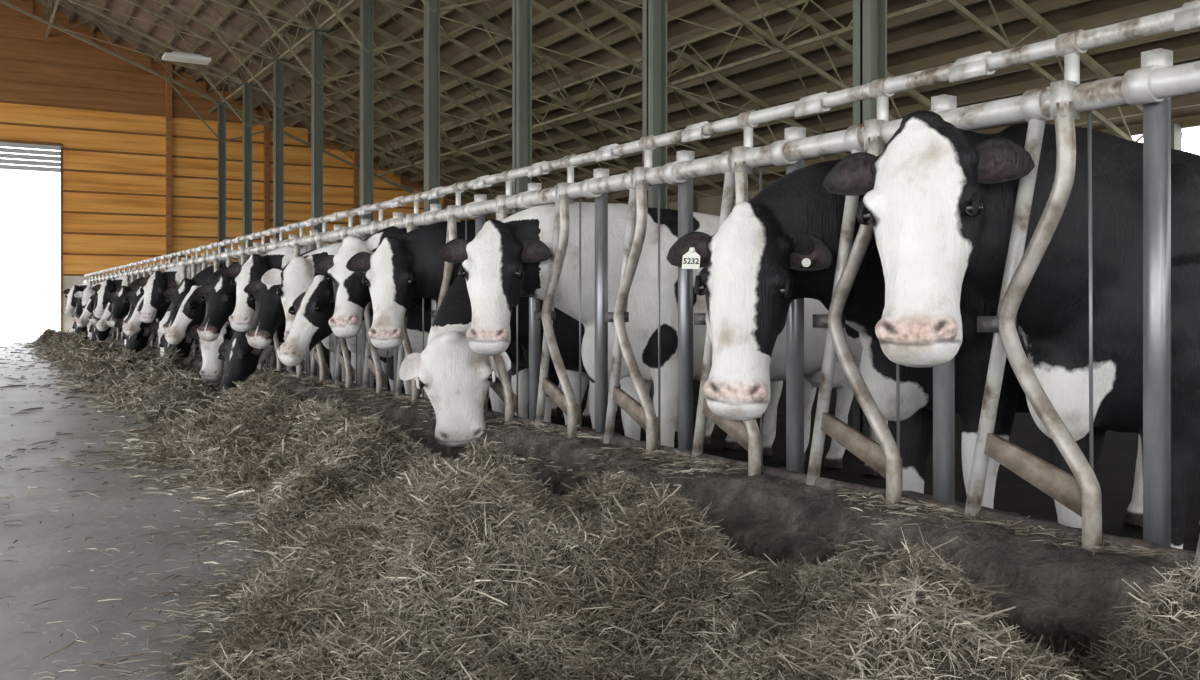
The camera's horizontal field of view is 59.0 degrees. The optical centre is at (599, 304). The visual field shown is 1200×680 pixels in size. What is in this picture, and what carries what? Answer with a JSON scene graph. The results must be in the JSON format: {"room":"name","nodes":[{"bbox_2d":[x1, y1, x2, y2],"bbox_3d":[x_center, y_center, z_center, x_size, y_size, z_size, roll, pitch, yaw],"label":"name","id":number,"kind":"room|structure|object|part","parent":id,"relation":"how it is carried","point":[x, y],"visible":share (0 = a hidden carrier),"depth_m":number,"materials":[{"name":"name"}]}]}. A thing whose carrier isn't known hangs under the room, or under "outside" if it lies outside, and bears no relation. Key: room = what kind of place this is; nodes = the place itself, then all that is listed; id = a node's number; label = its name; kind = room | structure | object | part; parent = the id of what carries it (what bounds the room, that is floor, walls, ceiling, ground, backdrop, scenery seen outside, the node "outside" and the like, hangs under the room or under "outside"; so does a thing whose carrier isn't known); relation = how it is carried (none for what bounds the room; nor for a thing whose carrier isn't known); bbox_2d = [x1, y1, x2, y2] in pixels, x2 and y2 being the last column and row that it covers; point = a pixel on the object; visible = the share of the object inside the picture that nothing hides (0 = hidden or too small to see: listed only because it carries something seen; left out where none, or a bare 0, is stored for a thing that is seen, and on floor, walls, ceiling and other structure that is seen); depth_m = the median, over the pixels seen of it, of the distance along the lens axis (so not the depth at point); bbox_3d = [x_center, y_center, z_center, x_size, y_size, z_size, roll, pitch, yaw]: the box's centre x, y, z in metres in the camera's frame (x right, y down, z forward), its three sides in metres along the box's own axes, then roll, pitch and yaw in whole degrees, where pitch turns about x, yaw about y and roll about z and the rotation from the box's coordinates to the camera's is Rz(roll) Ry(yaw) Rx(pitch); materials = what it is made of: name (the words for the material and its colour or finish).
{"room":"farm building","nodes":[
{"label":"farm building","id":0,"kind":"room"},
{"bbox_2d":[0,316,60,340],"bbox_3d":[-9.561,1.033,15.838,120.000,0.460,135.000,0,0,-31],"label":"ground","id":1,"kind":"structure","parent":0,"point":[12,328],"depth_m":39.59,"materials":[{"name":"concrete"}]},
{"bbox_2d":[89,272,97,286],"bbox_3d":[-10.080,-0.035,21.048,0.136,1.224,0.544,0,0,-31],"label":"stanchion","id":2,"kind":"object","parent":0,"point":[91,283],"depth_m":20.96,"materials":[{"name":"silver metal"}]},
{"bbox_2d":[92,272,100,284],"bbox_3d":[-9.770,-0.035,20.534,0.136,1.224,0.544,0,0,-31],"label":"stanchion","id":3,"kind":"object","parent":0,"point":[94,282],"depth_m":20.45,"materials":[{"name":"silver metal"}]},
{"bbox_2d":[125,263,136,317],"bbox_3d":[-7.289,-0.035,16.425,0.136,1.224,0.544,0,0,-31],"label":"stanchion","id":4,"kind":"object","parent":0,"point":[127,276],"depth_m":16.33,"materials":[{"name":"silver metal"}]},
{"bbox_2d":[0,340,275,679],"bbox_3d":[-7.610,0.938,5.335,11.485,0.350,35.000,0,0,-31],"label":"floor","id":5,"kind":"structure","parent":0,"point":[36,575],"depth_m":3.38,"materials":[{"name":"grey concrete"}]},
{"bbox_2d":[0,328,1199,679],"bbox_3d":[-4.898,0.587,10.419,2.266,0.476,25.302,0,0,-31],"label":"pile","id":6,"kind":"object","parent":5,"relation":"on","point":[395,559],"visible":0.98,"depth_m":2.42,"materials":[{"name":"beige plant"}]},
{"bbox_2d":[107,335,1195,663],"bbox_3d":[-3.799,0.724,10.556,0.473,0.378,28.000,0,0,-31],"label":"curb","id":7,"kind":"object","parent":5,"relation":"on","point":[1057,593],"visible":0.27,"depth_m":2.94,"materials":[{"name":"concrete"}]},
{"bbox_2d":[84,61,1199,282],"bbox_3d":[-3.658,-0.486,10.407,0.066,0.071,27.600,0,0,-31],"label":"rail","id":8,"kind":"object","parent":7,"relation":"on","point":[1182,79],"visible":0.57,"depth_m":3.17,"materials":[{"name":"silver metal"}]},
{"bbox_2d":[95,271,104,283],"bbox_3d":[-9.459,-0.035,20.020,0.136,1.224,0.544,0,0,-31],"label":"stanchion","id":9,"kind":"object","parent":8,"relation":"attached to","point":[97,278],"depth_m":19.93,"materials":[{"name":"silver metal"}]},
{"bbox_2d":[99,270,108,281],"bbox_3d":[-9.149,-0.035,19.507,0.136,1.224,0.544,0,0,-31],"label":"stanchion","id":10,"kind":"object","parent":8,"relation":"attached to","point":[101,280],"depth_m":19.43,"materials":[{"name":"silver metal"}]},
{"bbox_2d":[103,269,112,334],"bbox_3d":[-8.839,-0.035,18.993,0.136,1.224,0.544,0,0,-31],"label":"stanchion","id":11,"kind":"object","parent":8,"relation":"attached to","point":[104,277],"depth_m":18.92,"materials":[{"name":"grey metal"}]},
{"bbox_2d":[107,268,116,336],"bbox_3d":[-8.529,-0.035,18.479,0.136,1.224,0.544,0,0,-31],"label":"stanchion","id":12,"kind":"object","parent":8,"relation":"attached to","point":[110,271],"depth_m":18.39,"materials":[{"name":"silver metal"}]},
{"bbox_2d":[111,267,120,337],"bbox_3d":[-8.219,-0.035,17.966,0.136,1.224,0.544,0,0,-31],"label":"stanchion","id":13,"kind":"object","parent":8,"relation":"attached to","point":[114,333],"depth_m":17.85,"materials":[{"name":"silver metal"}]},
{"bbox_2d":[115,266,124,338],"bbox_3d":[-7.909,-0.035,17.452,0.136,1.224,0.544,0,0,-31],"label":"stanchion","id":14,"kind":"object","parent":8,"relation":"attached to","point":[118,333],"depth_m":17.33,"materials":[{"name":"silver metal"}]},
{"bbox_2d":[120,265,128,340],"bbox_3d":[-7.599,-0.035,16.938,0.136,1.224,0.544,0,0,-31],"label":"stanchion","id":15,"kind":"object","parent":8,"relation":"attached to","point":[122,273],"depth_m":16.86,"materials":[{"name":"silver metal"}]},
{"bbox_2d":[130,262,142,281],"bbox_3d":[-6.979,-0.035,15.911,0.136,1.224,0.544,0,0,-31],"label":"stanchion","id":16,"kind":"object","parent":8,"relation":"attached to","point":[134,274],"depth_m":15.82,"materials":[{"name":"silver metal"}]},
{"bbox_2d":[136,260,146,278],"bbox_3d":[-6.669,-0.035,15.397,0.136,1.224,0.544,0,0,-31],"label":"stanchion","id":17,"kind":"object","parent":8,"relation":"attached to","point":[139,275],"depth_m":15.30,"materials":[{"name":"silver metal"}]},
{"bbox_2d":[142,259,154,343],"bbox_3d":[-6.358,-0.035,14.884,0.136,1.224,0.544,0,0,-31],"label":"stanchion","id":18,"kind":"object","parent":8,"relation":"attached to","point":[145,274],"depth_m":14.80,"materials":[{"name":"grey metal"}]},
{"bbox_2d":[148,257,160,346],"bbox_3d":[-6.048,-0.035,14.370,0.136,1.224,0.544,0,0,-31],"label":"stanchion","id":19,"kind":"object","parent":8,"relation":"attached to","point":[153,341],"depth_m":14.27,"materials":[{"name":"silver metal"}]},
{"bbox_2d":[155,255,167,347],"bbox_3d":[-5.738,-0.035,13.856,0.136,1.224,0.544,0,0,-31],"label":"stanchion","id":20,"kind":"object","parent":8,"relation":"attached to","point":[157,320],"depth_m":13.79,"materials":[{"name":"grey metal"}]},
{"bbox_2d":[170,251,185,266],"bbox_3d":[-5.118,-0.035,12.829,0.136,1.224,0.544,0,0,-31],"label":"stanchion","id":21,"kind":"object","parent":8,"relation":"attached to","point":[171,255],"depth_m":12.75,"materials":[{"name":"silver metal"}]},
{"bbox_2d":[179,249,195,279],"bbox_3d":[-4.808,-0.035,12.315,0.136,1.224,0.544,0,0,-31],"label":"stanchion","id":22,"kind":"object","parent":8,"relation":"attached to","point":[184,268],"depth_m":12.23,"materials":[{"name":"silver metal"}]},
{"bbox_2d":[188,247,206,355],"bbox_3d":[-4.498,-0.035,11.802,0.136,1.224,0.544,0,0,-31],"label":"stanchion","id":23,"kind":"object","parent":8,"relation":"attached to","point":[194,266],"depth_m":11.71,"materials":[{"name":"grey metal"}]},
{"bbox_2d":[198,244,217,354],"bbox_3d":[-4.188,-0.035,11.288,0.136,1.224,0.544,0,0,-31],"label":"stanchion","id":24,"kind":"object","parent":8,"relation":"attached to","point":[204,264],"depth_m":11.20,"materials":[{"name":"grey metal"}]},
{"bbox_2d":[209,241,230,271],"bbox_3d":[-3.878,-0.035,10.775,0.136,1.224,0.544,0,0,-31],"label":"stanchion","id":25,"kind":"object","parent":8,"relation":"attached to","point":[216,262],"depth_m":10.69,"materials":[{"name":"silver metal"}]},
{"bbox_2d":[222,238,244,266],"bbox_3d":[-3.568,-0.035,10.261,0.136,1.224,0.544,0,0,-31],"label":"stanchion","id":26,"kind":"object","parent":8,"relation":"attached to","point":[229,259],"depth_m":10.17,"materials":[{"name":"silver metal"}]},
{"bbox_2d":[235,234,259,264],"bbox_3d":[-3.257,-0.035,9.747,0.136,1.224,0.544,0,0,-31],"label":"stanchion","id":27,"kind":"object","parent":8,"relation":"attached to","point":[243,257],"depth_m":9.66,"materials":[{"name":"silver metal"}]},
{"bbox_2d":[250,230,276,368],"bbox_3d":[-2.947,-0.035,9.234,0.136,1.224,0.544,0,0,-31],"label":"stanchion","id":28,"kind":"object","parent":8,"relation":"attached to","point":[257,249],"depth_m":9.14,"materials":[{"name":"grey metal"}]},
{"bbox_2d":[267,226,295,373],"bbox_3d":[-2.637,-0.035,8.720,0.136,1.224,0.544,0,0,-31],"label":"stanchion","id":29,"kind":"object","parent":8,"relation":"attached to","point":[279,365],"depth_m":8.64,"materials":[{"name":"grey metal"}]},
{"bbox_2d":[285,221,317,377],"bbox_3d":[-2.327,-0.035,8.206,0.136,1.224,0.544,0,0,-31],"label":"stanchion","id":30,"kind":"object","parent":8,"relation":"attached to","point":[301,367],"depth_m":8.11,"materials":[{"name":"grey metal"}]},
{"bbox_2d":[428,182,486,317],"bbox_3d":[-0.777,-0.035,5.638,0.136,1.224,0.544,0,0,-31],"label":"stanchion","id":31,"kind":"object","parent":8,"relation":"attached to","point":[448,213],"depth_m":5.57,"materials":[{"name":"silver metal"}]},
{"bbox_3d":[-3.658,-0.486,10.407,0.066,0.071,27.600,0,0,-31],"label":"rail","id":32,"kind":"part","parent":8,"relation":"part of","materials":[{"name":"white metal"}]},
{"bbox_2d":[596,135,694,453],"bbox_3d":[0.154,-0.035,4.097,0.136,1.224,0.544,0,0,-31],"label":"stanchion","id":33,"kind":"object","parent":8,"relation":"attached to","point":[644,413],"depth_m":4.01,"materials":[{"name":"silver metal"}]},
{"bbox_2d":[682,110,805,475],"bbox_3d":[0.464,-0.035,3.583,0.136,1.224,0.544,0,0,-31],"label":"stanchion","id":34,"kind":"object","parent":8,"relation":"attached to","point":[748,434],"depth_m":3.44,"materials":[{"name":"silver metal"}]},
{"bbox_2d":[794,77,956,508],"bbox_3d":[0.774,-0.035,3.070,0.136,1.224,0.544,0,0,-31],"label":"stanchion","id":35,"kind":"object","parent":8,"relation":"attached to","point":[884,457],"depth_m":3.03,"materials":[{"name":"silver metal"}]},
{"bbox_2d":[949,29,1172,552],"bbox_3d":[1.084,-0.035,2.556,0.136,1.224,0.544,0,0,-31],"label":"stanchion","id":36,"kind":"object","parent":8,"relation":"attached to","point":[1081,493],"depth_m":2.47,"materials":[{"name":"silver metal"}]},
{"bbox_2d":[84,7,1180,276],"bbox_3d":[-3.658,-0.617,10.407,0.044,0.049,27.600,0,0,-31],"label":"rail","id":37,"kind":"object","parent":36,"relation":"attached to","point":[1160,22],"depth_m":3.08,"materials":[{"name":"silver metal"}]},
{"bbox_2d":[1174,0,1199,567],"bbox_3d":[1.394,-0.035,2.042,0.136,1.224,0.544,0,0,-31],"label":"stanchion","id":38,"kind":"object","parent":8,"relation":"attached to","point":[1188,18],"depth_m":2.23,"materials":[{"name":"silver metal"}]},
{"bbox_2d":[162,254,176,317],"bbox_3d":[-5.428,-0.035,13.343,0.136,1.224,0.544,0,0,-31],"label":"stanchion","id":39,"kind":"object","parent":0,"point":[174,260],"depth_m":13.26,"materials":[{"name":"silver metal"}]},
{"bbox_2d":[0,0,495,332],"bbox_3d":[-11.626,-3.187,23.320,21.200,7.900,0.265,0,0,-31],"label":"wall","id":40,"kind":"structure","parent":0,"point":[140,166],"depth_m":24.00,"materials":[{"name":"orange"}]},
{"bbox_2d":[0,139,62,330],"bbox_3d":[-13.860,-1.387,21.894,4.960,4.300,0.033,0,0,-31],"label":"door","id":41,"kind":"structure","parent":40,"relation":"in","point":[3,142],"depth_m":22.91,"materials":[{"name":"white metal"}]},
{"bbox_2d":[358,201,402,392],"bbox_3d":[-1.397,-0.035,6.665,0.136,1.224,0.544,0,0,-31],"label":"stanchion","id":42,"kind":"object","parent":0,"point":[374,364],"depth_m":6.60,"materials":[{"name":"silver metal"}]},
{"bbox_2d":[391,193,440,403],"bbox_3d":[-1.087,-0.035,6.152,0.136,1.224,0.544,0,0,-31],"label":"stanchion","id":43,"kind":"object","parent":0,"point":[405,347],"depth_m":6.09,"materials":[{"name":"grey metal"}]},
{"bbox_2d":[473,170,541,424],"bbox_3d":[-0.467,-0.035,5.124,0.136,1.224,0.544,0,0,-31],"label":"stanchion","id":44,"kind":"object","parent":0,"point":[502,387],"depth_m":4.97,"materials":[{"name":"grey metal"}]},
{"bbox_2d":[528,154,608,438],"bbox_3d":[-0.156,-0.035,4.611,0.136,1.224,0.544,0,0,-31],"label":"stanchion","id":45,"kind":"object","parent":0,"point":[565,399],"depth_m":4.52,"materials":[{"name":"silver metal"}]},
{"bbox_2d":[34,0,1199,214],"bbox_3d":[-2.673,-4.716,8.491,21.200,4.962,35.300,0,0,-31],"label":"ceiling","id":46,"kind":"structure","parent":0,"point":[587,9],"depth_m":17.28,"materials":[{"name":"grey metal"}]},
{"bbox_2d":[667,189,762,215],"bbox_3d":[6.488,-0.647,13.787,0.120,3.120,34.900,0,0,-31],"label":"wall","id":47,"kind":"structure","parent":0,"point":[707,205],"depth_m":20.85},
{"bbox_2d":[264,364,1199,551],"bbox_3d":[2.306,1.013,11.321,10.750,0.200,35.000,0,0,-31],"label":"floor","id":48,"kind":"structure","parent":0,"point":[1115,470],"depth_m":5.92,"materials":[{"name":"grey concrete"}]},
{"bbox_2d":[63,282,89,314],"bbox_3d":[-9.431,0.210,21.724,2.804,1.416,0.610,0,0,-30],"label":"cow","id":49,"kind":"object","parent":48,"relation":"on","point":[69,310],"visible":0.09,"depth_m":21.00},
{"bbox_2d":[71,297,82,321],"bbox_3d":[-8.508,0.225,20.179,2.819,1.386,0.610,0,0,-30],"label":"cow","id":50,"kind":"object","parent":48,"relation":"on","point":[79,310],"visible":0.02,"depth_m":19.38},
{"bbox_2d":[72,322,87,334],"bbox_3d":[-8.795,0.225,20.687,2.790,1.386,0.630,0,0,-31],"label":"cow","id":51,"kind":"object","parent":48,"relation":"on","point":[76,327],"visible":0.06,"depth_m":19.91},
{"bbox_2d":[76,299,93,326],"bbox_3d":[-7.600,0.225,18.616,2.880,1.386,0.609,0,0,-30],"label":"cow","id":52,"kind":"object","parent":48,"relation":"on","point":[83,320],"visible":0.07,"depth_m":17.86},
{"bbox_2d":[74,282,103,310],"bbox_3d":[-8.190,0.225,19.661,2.820,1.387,0.657,0,0,-31],"label":"cow","id":53,"kind":"object","parent":48,"relation":"on","point":[85,296],"visible":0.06,"depth_m":19.01},
{"bbox_2d":[86,322,91,339],"bbox_3d":[-7.838,0.225,19.130,2.758,1.386,0.610,0,0,-33],"label":"cow","id":54,"kind":"object","parent":48,"relation":"on","point":[88,325],"visible":0.02,"depth_m":18.43},
{"bbox_2d":[88,294,100,324],"bbox_3d":[-6.957,0.225,17.611,2.819,1.386,0.610,0,0,-30],"label":"cow","id":55,"kind":"object","parent":48,"relation":"on","point":[92,319],"visible":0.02,"depth_m":16.80},
{"bbox_2d":[96,280,134,330],"bbox_3d":[-6.049,0.225,16.048,2.880,1.386,0.609,0,0,-30],"label":"cow","id":56,"kind":"object","parent":48,"relation":"on","point":[101,325],"visible":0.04,"depth_m":15.28},
{"bbox_2d":[92,274,149,317],"bbox_3d":[-6.640,0.210,17.101,2.804,1.416,0.610,0,0,-30],"label":"cow","id":57,"kind":"object","parent":48,"relation":"on","point":[109,286],"visible":0.06,"depth_m":16.41},
{"bbox_2d":[89,324,156,343],"bbox_3d":[-7.245,0.225,18.119,2.790,1.386,0.630,0,0,-31],"label":"cow","id":58,"kind":"object","parent":48,"relation":"on","point":[102,335],"visible":0.05,"depth_m":17.37},
{"bbox_2d":[106,275,149,326],"bbox_3d":[-5.717,0.225,15.556,2.819,1.386,0.610,0,0,-30],"label":"cow","id":59,"kind":"object","parent":48,"relation":"on","point":[120,308],"visible":0.08,"depth_m":14.82},
{"bbox_2d":[123,286,143,325],"bbox_3d":[-4.786,0.225,14.015,2.819,1.386,0.610,0,0,-30],"label":"cow","id":60,"kind":"object","parent":48,"relation":"on","point":[133,296],"visible":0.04,"depth_m":13.30},
{"bbox_2d":[114,312,199,351],"bbox_3d":[-5.358,0.225,15.021,2.758,1.386,0.610,0,0,-33],"label":"cow","id":61,"kind":"object","parent":48,"relation":"on","point":[119,323],"visible":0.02,"depth_m":14.42},
{"bbox_2d":[148,305,170,356],"bbox_3d":[-3.807,0.225,12.453,2.758,1.386,0.610,0,0,-33],"label":"cow","id":62,"kind":"object","parent":48,"relation":"on","point":[157,327],"visible":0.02,"depth_m":11.80},
{"bbox_2d":[122,318,199,352],"bbox_3d":[-5.074,0.225,14.524,2.790,1.386,0.630,0,0,-31],"label":"cow","id":63,"kind":"object","parent":48,"relation":"on","point":[138,342],"visible":0.04,"depth_m":13.77},
{"bbox_2d":[136,264,212,322],"bbox_3d":[-4.160,0.210,12.992,2.804,1.416,0.610,0,0,-30],"label":"cow","id":64,"kind":"object","parent":48,"relation":"on","point":[154,287],"visible":0.11,"depth_m":12.30},
{"bbox_2d":[214,101,229,263],"bbox_3d":[-8.439,-1.797,23.652,0.280,5.420,0.280,0,0,-31],"label":"steel column","id":65,"kind":"structure","parent":48,"relation":"on","point":[221,109],"depth_m":23.63,"materials":[{"name":"grey metal"}]},
{"bbox_2d":[123,295,330,374],"bbox_3d":[-4.499,0.225,13.479,2.880,1.386,0.609,0,0,-30],"label":"cow","id":66,"kind":"object","parent":48,"relation":"on","point":[135,324],"visible":0.02,"depth_m":12.75},
{"bbox_2d":[239,81,255,259],"bbox_3d":[-7.167,-1.797,21.547,0.280,5.420,0.280,0,0,-31],"label":"steel column","id":67,"kind":"structure","parent":48,"relation":"on","point":[247,91],"depth_m":21.53,"materials":[{"name":"grey metal"}]},
{"bbox_2d":[187,320,309,380],"bbox_3d":[-2.567,0.225,10.398,2.758,1.386,0.610,0,0,-33],"label":"cow","id":68,"kind":"object","parent":48,"relation":"on","point":[212,366],"visible":0.06,"depth_m":9.71},
{"bbox_2d":[197,262,328,377],"bbox_3d":[-2.305,0.225,9.906,2.819,1.386,0.610,0,0,-30],"label":"cow","id":69,"kind":"object","parent":48,"relation":"on","point":[219,297],"visible":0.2,"depth_m":9.16},
{"bbox_2d":[159,325,375,382],"bbox_3d":[-3.523,0.225,11.955,2.790,1.386,0.630,0,0,-31],"label":"cow","id":70,"kind":"object","parent":48,"relation":"on","point":[186,345],"visible":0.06,"depth_m":11.22},
{"bbox_2d":[163,262,389,384],"bbox_3d":[-3.236,0.225,11.447,2.819,1.386,0.610,0,0,-30],"label":"cow","id":71,"kind":"object","parent":48,"relation":"on","point":[174,295],"visible":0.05,"depth_m":10.79},
{"bbox_2d":[269,57,287,240],"bbox_3d":[-5.896,-1.797,19.441,0.280,5.420,0.280,0,0,-31],"label":"steel column","id":72,"kind":"structure","parent":48,"relation":"on","point":[278,68],"depth_m":19.43,"materials":[{"name":"grey metal"}]},
{"bbox_2d":[165,263,403,387],"bbox_3d":[-2.948,0.225,10.911,2.880,1.386,0.609,0,0,-30],"label":"cow","id":73,"kind":"object","parent":48,"relation":"on","point":[191,311],"visible":0.14,"depth_m":10.21},
{"bbox_2d":[306,26,327,231],"bbox_3d":[-4.625,-1.797,17.334,0.280,5.420,0.280,0,0,-31],"label":"steel column","id":74,"kind":"structure","parent":48,"relation":"on","point":[316,38],"depth_m":17.32,"materials":[{"name":"grey metal"}]},
{"bbox_2d":[307,215,341,382],"bbox_3d":[-2.017,-0.035,7.693,0.136,1.224,0.544,0,0,-31],"label":"stanchion","id":75,"kind":"object","parent":48,"relation":"on","point":[317,356],"depth_m":7.60,"materials":[{"name":"grey metal"}]},
{"bbox_2d":[331,209,370,388],"bbox_3d":[-1.707,-0.035,7.179,0.136,1.224,0.544,0,0,-31],"label":"stanchion","id":76,"kind":"object","parent":48,"relation":"on","point":[343,359],"depth_m":7.08,"materials":[{"name":"grey metal"}]},
{"bbox_2d":[217,322,490,403],"bbox_3d":[-1.973,0.225,9.387,2.790,1.386,0.630,0,0,-31],"label":"cow","id":77,"kind":"object","parent":48,"relation":"on","point":[241,359],"visible":0.08,"depth_m":8.64},
{"bbox_2d":[360,0,372,239],"bbox_3d":[-3.353,-1.797,15.229,0.280,5.420,0.280,0,0,-31],"label":"steel column","id":78,"kind":"structure","parent":48,"relation":"on","point":[366,6],"depth_m":15.22,"materials":[{"name":"grey metal"}]},
{"bbox_2d":[223,243,510,406],"bbox_3d":[-1.679,0.210,8.883,2.804,1.416,0.610,0,0,-30],"label":"cow","id":79,"kind":"object","parent":48,"relation":"on","point":[256,266],"visible":0.12,"depth_m":8.22},
{"bbox_2d":[244,249,560,415],"bbox_3d":[-1.375,0.225,8.365,2.819,1.386,0.610,0,0,-30],"label":"cow","id":80,"kind":"object","parent":48,"relation":"on","point":[269,311],"visible":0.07,"depth_m":7.62},
{"bbox_2d":[261,240,591,422],"bbox_3d":[-1.057,0.225,7.847,2.820,1.387,0.657,0,0,-31],"label":"cow","id":81,"kind":"object","parent":48,"relation":"on","point":[299,274],"visible":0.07,"depth_m":7.21},
{"bbox_2d":[424,0,439,211],"bbox_3d":[-2.082,-1.797,13.123,0.280,5.420,0.280,0,0,-31],"label":"steel column","id":82,"kind":"structure","parent":48,"relation":"on","point":[431,19],"depth_m":13.10,"materials":[{"name":"grey metal"}]},
{"bbox_2d":[277,275,623,428],"bbox_3d":[-0.777,0.225,7.316,2.880,1.386,0.609,0,0,-30],"label":"cow","id":83,"kind":"object","parent":48,"relation":"on","point":[312,309],"visible":0.12,"depth_m":6.63},
{"bbox_2d":[314,225,677,439],"bbox_3d":[-0.409,0.211,6.832,2.766,1.419,0.644,0,0,-31],"label":"cow","id":84,"kind":"object","parent":48,"relation":"on","point":[352,297],"visible":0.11,"depth_m":6.17},
{"bbox_2d":[512,0,531,214],"bbox_3d":[-0.810,-1.797,11.017,0.280,5.420,0.280,0,0,-31],"label":"steel column","id":85,"kind":"structure","parent":48,"relation":"on","point":[521,9],"depth_m":11.00,"materials":[{"name":"grey metal"}]},
{"bbox_2d":[346,220,739,449],"bbox_3d":[-0.093,0.221,6.302,2.768,1.399,0.630,0,0,-31],"label":"cow","id":86,"kind":"object","parent":48,"relation":"on","point":[406,267],"visible":0.19,"depth_m":5.74},
{"bbox_2d":[399,275,816,461],"bbox_3d":[0.214,0.226,5.777,2.783,1.388,0.625,0,0,-31],"label":"cow","id":87,"kind":"object","parent":48,"relation":"on","point":[456,379],"visible":0.16,"depth_m":5.04},
{"bbox_2d":[642,0,666,401],"bbox_3d":[0.461,-1.797,8.911,0.280,5.420,0.280,0,0,-31],"label":"steel column","id":88,"kind":"structure","parent":48,"relation":"on","point":[654,12],"depth_m":8.90,"materials":[{"name":"grey metal"}]},
{"bbox_2d":[437,202,887,476],"bbox_3d":[0.539,0.220,5.255,2.760,1.399,0.609,0,0,-33],"label":"cow","id":89,"kind":"object","parent":48,"relation":"on","point":[508,259],"visible":0.34,"depth_m":4.84},
{"bbox_2d":[693,196,695,211],"bbox_3d":[1.813,-0.630,21.221,0.160,3.086,0.160,0,0,-31],"label":"column","id":90,"kind":"structure","parent":48,"relation":"on","point":[694,197],"depth_m":21.17,"materials":[{"name":"grey metal"}]},
{"bbox_2d":[853,0,886,438],"bbox_3d":[1.732,-1.797,6.805,0.280,5.420,0.280,0,0,-31],"label":"steel column","id":91,"kind":"structure","parent":48,"relation":"on","point":[869,16],"depth_m":6.79,"materials":[{"name":"metal"}]},
{"bbox_2d":[667,159,1199,537],"bbox_3d":[1.489,0.225,3.739,2.707,1.393,0.611,0,0,-33],"label":"cow","id":92,"kind":"object","parent":48,"relation":"on","point":[777,247],"visible":0.29,"depth_m":3.19},
{"bbox_2d":[823,110,1199,548],"bbox_3d":[1.796,0.216,3.245,2.691,1.410,0.611,0,0,-30],"label":"cow","id":93,"kind":"object","parent":48,"relation":"on","point":[939,200],"visible":0.67,"depth_m":2.74},
{"bbox_2d":[1171,123,1181,149],"bbox_3d":[6.899,-0.630,12.797,0.160,3.086,0.160,0,0,-31],"label":"column","id":94,"kind":"structure","parent":48,"relation":"on","point":[1176,130],"depth_m":12.71,"materials":[{"name":"grey metal"}]},
{"bbox_3d":[8.089,-1.797,-3.725,0.280,5.420,0.280,0,0,-31],"label":"steel column","id":95,"kind":"structure","parent":48,"relation":"on","visible":0},
{"bbox_2d":[0,0,1182,219],"bbox_3d":[-2.594,-4.290,8.360,21.229,5.370,35.006,0,0,-31],"label":"roof trusses","id":96,"kind":"object","parent":95,"relation":"on","point":[1050,30],"visible":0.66,"depth_m":17.56,"materials":[{"name":"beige metal"}]},
{"bbox_2d":[162,27,210,64],"bbox_3d":[-7.668,-4.831,19.667,0.800,0.588,0.400,0,0,-31],"label":"hanging lamp","id":97,"kind":"object","parent":96,"relation":"hanging from","point":[175,56],"visible":1,"depth_m":19.59,"materials":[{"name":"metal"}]},
{"bbox_2d":[23,0,1199,219],"bbox_3d":[-2.510,-4.573,8.414,20.895,4.886,35.000,0,0,-31],"label":"roof purlins","id":98,"kind":"structure","parent":96,"relation":"on","point":[1149,7],"depth_m":15.79,"materials":[{"name":"grey metal"}]}
]}

